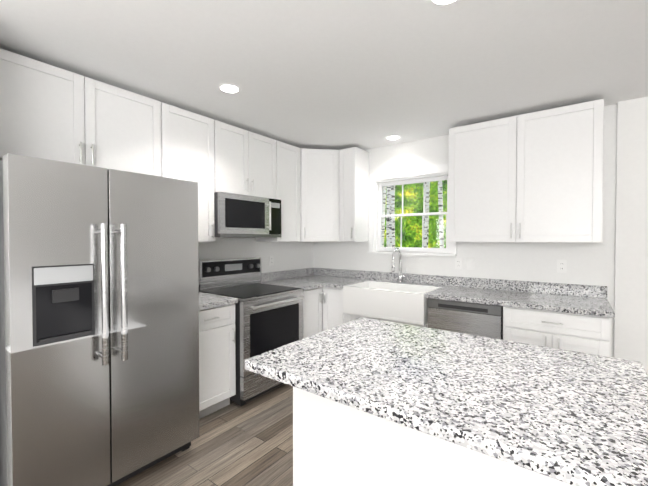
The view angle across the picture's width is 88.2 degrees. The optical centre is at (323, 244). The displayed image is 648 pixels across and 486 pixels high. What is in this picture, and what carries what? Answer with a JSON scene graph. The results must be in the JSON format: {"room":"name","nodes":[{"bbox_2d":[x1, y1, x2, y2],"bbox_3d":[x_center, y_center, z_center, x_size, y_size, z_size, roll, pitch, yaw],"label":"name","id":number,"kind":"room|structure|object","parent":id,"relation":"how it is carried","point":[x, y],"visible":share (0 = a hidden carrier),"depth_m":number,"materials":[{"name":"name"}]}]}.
{"room":"kitchen","nodes":[
{"label":"kitchen","id":0,"kind":"room"},
{"bbox_2d":[116,383,292,485],"bbox_3d":[0.072,1.438,-0.544,6.700,0.060,8.220,1,1,37],"label":"floor","id":1,"kind":"structure","parent":0,"point":[249,443],"depth_m":2.21,"materials":[{"name":"brown wood"}]},
{"bbox_2d":[0,153,198,485],"bbox_3d":[-1.406,0.474,2.060,0.935,1.785,0.915,1,1,37],"label":"refrigerator","id":2,"kind":"object","parent":1,"relation":"on","point":[99,330],"visible":1,"depth_m":1.70,"materials":[{"name":"grey metal"}]},
{"bbox_2d":[199,304,235,418],"bbox_3d":[-1.110,0.919,2.748,0.650,0.873,0.500,1,1,37],"label":"base cabinet","id":3,"kind":"object","parent":1,"relation":"on","point":[217,368],"visible":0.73,"depth_m":2.63,"materials":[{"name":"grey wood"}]},
{"bbox_2d":[199,292,237,309],"bbox_3d":[-1.113,0.410,2.742,0.643,0.140,0.500,1,1,37],"label":"countertop","id":4,"kind":"structure","parent":3,"relation":"on","point":[207,300],"depth_m":2.67,"materials":[{"name":"stone"}]},
{"bbox_2d":[198,257,304,405],"bbox_3d":[-0.680,0.748,3.216,0.755,1.200,0.754,1,1,37],"label":"range","id":5,"kind":"object","parent":1,"relation":"on","point":[268,317],"visible":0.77,"depth_m":3.04,"materials":[{"name":"silver metal"}]},
{"bbox_2d":[303,287,344,337],"bbox_3d":[-0.089,0.901,3.902,0.903,0.873,1.033,1,1,37],"label":"base cabinet","id":6,"kind":"object","parent":1,"relation":"on","point":[322,308],"visible":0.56,"depth_m":3.62,"materials":[{"name":"grey wood"}]},
{"bbox_2d":[261,267,348,290],"bbox_3d":[-0.227,0.392,3.914,0.660,0.140,0.900,1,1,37],"label":"countertop","id":7,"kind":"structure","parent":6,"relation":"on","point":[306,278],"depth_m":4.00,"materials":[{"name":"stone"}]},
{"bbox_2d":[321,270,614,317],"bbox_3d":[0.888,0.400,3.389,3.073,0.140,0.673,1,1,37],"label":"countertop","id":8,"kind":"structure","parent":6,"relation":"on","point":[591,300],"depth_m":2.96,"materials":[{"name":"stone"}]},
{"bbox_2d":[343,281,441,324],"bbox_3d":[0.705,0.573,3.453,0.860,0.282,0.537,1,1,37],"label":"farmhouse sink","id":9,"kind":"object","parent":8,"relation":"in","point":[405,303],"visible":0.85,"depth_m":3.25,"materials":[{"name":"white ceramic"}]},
{"bbox_2d":[392,248,406,282],"bbox_3d":[0.826,0.229,3.659,0.110,0.392,0.239,1,1,37],"label":"pull-down faucet","id":10,"kind":"object","parent":8,"relation":"on","point":[400,276],"visible":1,"depth_m":3.72,"materials":[{"name":"silver metal"}]},
{"bbox_2d":[345,313,427,327],"bbox_3d":[0.746,1.031,3.519,0.885,0.625,0.650,1,1,37],"label":"base cabinet","id":11,"kind":"object","parent":1,"relation":"on","point":[349,317],"visible":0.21,"depth_m":3.40,"materials":[{"name":"grey wood"}]},
{"bbox_2d":[293,387,572,485],"bbox_3d":[0.540,0.940,1.442,1.216,0.873,0.690,1,1,37],"label":"kitchen island","id":12,"kind":"object","parent":1,"relation":"on","point":[335,443],"visible":0.25,"depth_m":1.27,"materials":[{"name":"white wood"}]},
{"bbox_2d":[245,317,647,485],"bbox_3d":[0.467,0.483,1.334,1.275,0.040,0.925,1,1,37],"label":"island countertop","id":13,"kind":"structure","parent":12,"relation":"on","point":[574,418],"depth_m":1.07,"materials":[{"name":"stone"}]},
{"bbox_2d":[427,298,502,339],"bbox_3d":[1.349,0.916,3.076,0.600,0.868,0.618,1,1,37],"label":"dishwasher","id":14,"kind":"object","parent":1,"relation":"on","point":[482,320],"visible":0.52,"depth_m":2.80,"materials":[{"name":"grey metal"}]},
{"bbox_2d":[503,306,610,356],"bbox_3d":[1.851,0.920,2.691,0.655,0.873,0.650,1,1,37],"label":"base cabinet","id":15,"kind":"object","parent":1,"relation":"on","point":[589,334],"visible":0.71,"depth_m":2.43,"materials":[{"name":"grey wood"}]},
{"bbox_2d":[198,237,313,272],"bbox_3d":[-2.571,0.132,1.411,0.100,2.490,8.220,1,1,37],"label":"wall","id":16,"kind":"structure","parent":0,"point":[292,255],"depth_m":3.85,"materials":[{"name":"paint"}]},
{"bbox_2d":[0,48,160,176],"bbox_3d":[-1.654,-0.787,2.236,0.360,0.600,0.994,1,1,37],"label":"upper cabinet","id":17,"kind":"object","parent":16,"relation":"attached to","point":[49,112],"visible":0.81,"depth_m":2.10,"materials":[{"name":"white wood"}]},
{"bbox_2d":[160,102,213,242],"bbox_3d":[-1.214,-0.557,2.827,0.360,1.078,0.466,1,1,37],"label":"upper cabinet","id":18,"kind":"object","parent":16,"relation":"attached to","point":[187,145],"visible":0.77,"depth_m":2.77,"materials":[{"name":"white wood"}]},
{"bbox_2d":[214,120,275,198],"bbox_3d":[-0.846,-0.787,3.316,0.360,0.634,0.756,1,1,37],"label":"upper cabinet","id":19,"kind":"object","parent":16,"relation":"attached to","point":[244,162],"visible":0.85,"depth_m":3.18,"materials":[{"name":"white wood"}]},
{"bbox_2d":[214,192,280,237],"bbox_3d":[-0.809,-0.269,3.296,0.453,0.392,0.752,1,1,37],"label":"microwave","id":20,"kind":"object","parent":19,"relation":"attached to","point":[238,215],"visible":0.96,"depth_m":3.11,"materials":[{"name":"grey metal"}]},
{"bbox_2d":[269,256,273,265],"bbox_3d":[-0.616,0.187,3.934,0.008,0.114,0.070,1,1,37],"label":"outlet","id":21,"kind":"object","parent":16,"relation":"attached to","point":[271,260],"visible":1,"depth_m":3.93,"materials":[{"name":"white plastic"}]},
{"bbox_2d":[256,140,299,241],"bbox_3d":[-0.504,-0.572,3.777,0.360,1.078,0.378,1,1,37],"label":"upper cabinet","id":22,"kind":"object","parent":16,"relation":"attached to","point":[288,175],"visible":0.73,"depth_m":3.69,"materials":[{"name":"white wood"}]},
{"bbox_2d":[299,148,339,241],"bbox_3d":[-0.077,-0.577,4.115,0.639,1.078,0.641,1,1,37],"label":"upper cabinet","id":23,"kind":"object","parent":16,"relation":"attached to","point":[319,193],"visible":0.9,"depth_m":3.89,"materials":[{"name":"white wood"}]},
{"bbox_2d":[0,0,647,149],"bbox_3d":[0.072,-1.132,-0.585,6.700,0.100,8.220,1,1,37],"label":"ceiling","id":24,"kind":"structure","parent":0,"point":[337,74],"depth_m":1.99,"materials":[{"name":"paint"}]},
{"bbox_2d":[217,83,241,93],"bbox_3d":[-0.682,-1.127,2.414,0.170,0.004,0.170,1,1,37],"label":"recessed light","id":25,"kind":"object","parent":24,"relation":"in","point":[229,87],"visible":1,"depth_m":2.41,"materials":[{"name":"white"}]},
{"bbox_2d":[385,135,400,139],"bbox_3d":[0.742,-1.145,3.584,0.170,0.004,0.170,1,1,37],"label":"recessed light","id":26,"kind":"object","parent":24,"relation":"in","point":[393,137],"visible":1,"depth_m":3.57,"materials":[{"name":"white"}]},
{"bbox_2d":[427,0,459,6],"bbox_3d":[0.545,-1.112,1.484,0.170,0.004,0.170,1,1,37],"label":"recessed light","id":27,"kind":"object","parent":24,"relation":"in","point":[446,3],"visible":1,"depth_m":1.53,"materials":[{"name":"white plastic"}]},
{"bbox_2d":[314,97,647,373],"bbox_3d":[2.445,0.111,2.692,6.600,2.490,0.160,1,1,37],"label":"wall","id":28,"kind":"structure","parent":0,"point":[590,263],"depth_m":2.74,"materials":[{"name":"paint"}]},
{"bbox_2d":[339,147,368,241],"bbox_3d":[0.352,-0.575,3.969,0.218,1.078,0.360,1,1,37],"label":"upper cabinet","id":29,"kind":"object","parent":28,"relation":"attached to","point":[354,197],"visible":1,"depth_m":3.87,"materials":[{"name":"white wood"}]},
{"bbox_2d":[367,163,456,256],"bbox_3d":[0.980,-0.367,3.771,1.020,0.967,0.175,1,1,37],"label":"double-hung window","id":30,"kind":"structure","parent":28,"relation":"in","point":[402,177],"depth_m":3.81,"materials":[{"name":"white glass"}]},
{"bbox_2d":[455,258,461,268],"bbox_3d":[1.381,0.195,3.433,0.070,0.114,0.008,1,1,37],"label":"electrical outlet","id":31,"kind":"object","parent":28,"relation":"attached to","point":[458,263],"visible":1,"depth_m":3.43,"materials":[{"name":"white plastic"}]},
{"bbox_2d":[448,99,603,242],"bbox_3d":[1.717,-0.559,2.949,1.134,1.078,0.360,1,1,37],"label":"upper cabinet","id":32,"kind":"object","parent":28,"relation":"attached to","point":[535,177],"visible":1,"depth_m":2.77,"materials":[{"name":"white wood"}]},
{"bbox_2d":[557,260,566,272],"bbox_3d":[2.073,0.188,2.914,0.070,0.114,0.008,1,1,37],"label":"electrical outlet","id":33,"kind":"object","parent":28,"relation":"attached to","point":[561,266],"visible":1,"depth_m":2.91,"materials":[{"name":"white plastic"}]},
{"label":"outside","id":34,"kind":"structure","parent":0,"visible":0},
{"bbox_2d":[382,187,383,246],"bbox_3d":[1.592,-1.740,8.746,0.445,8.004,0.100,1,1,37],"label":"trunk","id":35,"kind":"object","parent":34,"point":[383,187],"depth_m":8.75,"materials":[{"name":"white plant"}]},
{"bbox_2d":[384,187,386,231],"bbox_3d":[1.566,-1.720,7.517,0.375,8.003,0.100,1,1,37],"label":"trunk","id":36,"kind":"object","parent":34,"point":[385,202],"depth_m":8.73,"materials":[{"name":"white plant"}]},
{"bbox_2d":[386,186,394,246],"bbox_3d":[1.455,-1.714,7.101,0.207,8.001,0.070,1,1,37],"label":"trunk","id":37,"kind":"object","parent":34,"point":[392,211],"depth_m":7.53,"materials":[{"name":"white plant"}]},
{"bbox_2d":[384,180,446,247],"bbox_3d":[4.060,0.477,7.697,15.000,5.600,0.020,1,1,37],"label":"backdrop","id":38,"kind":"structure","parent":34,"point":[410,203],"depth_m":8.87,"materials":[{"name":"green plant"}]},
{"bbox_2d":[424,181,440,247],"bbox_3d":[2.056,-1.705,6.527,0.407,8.002,0.060,1,1,37],"label":"trunk","id":39,"kind":"object","parent":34,"point":[427,191],"depth_m":6.96,"materials":[{"name":"white plant"}]},
{"bbox_2d":[440,181,443,247],"bbox_3d":[2.419,-1.712,7.004,0.366,8.003,0.090,1,1,37],"label":"trunk","id":40,"kind":"object","parent":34,"point":[442,225],"depth_m":6.96,"materials":[{"name":"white plant"}]}
]}

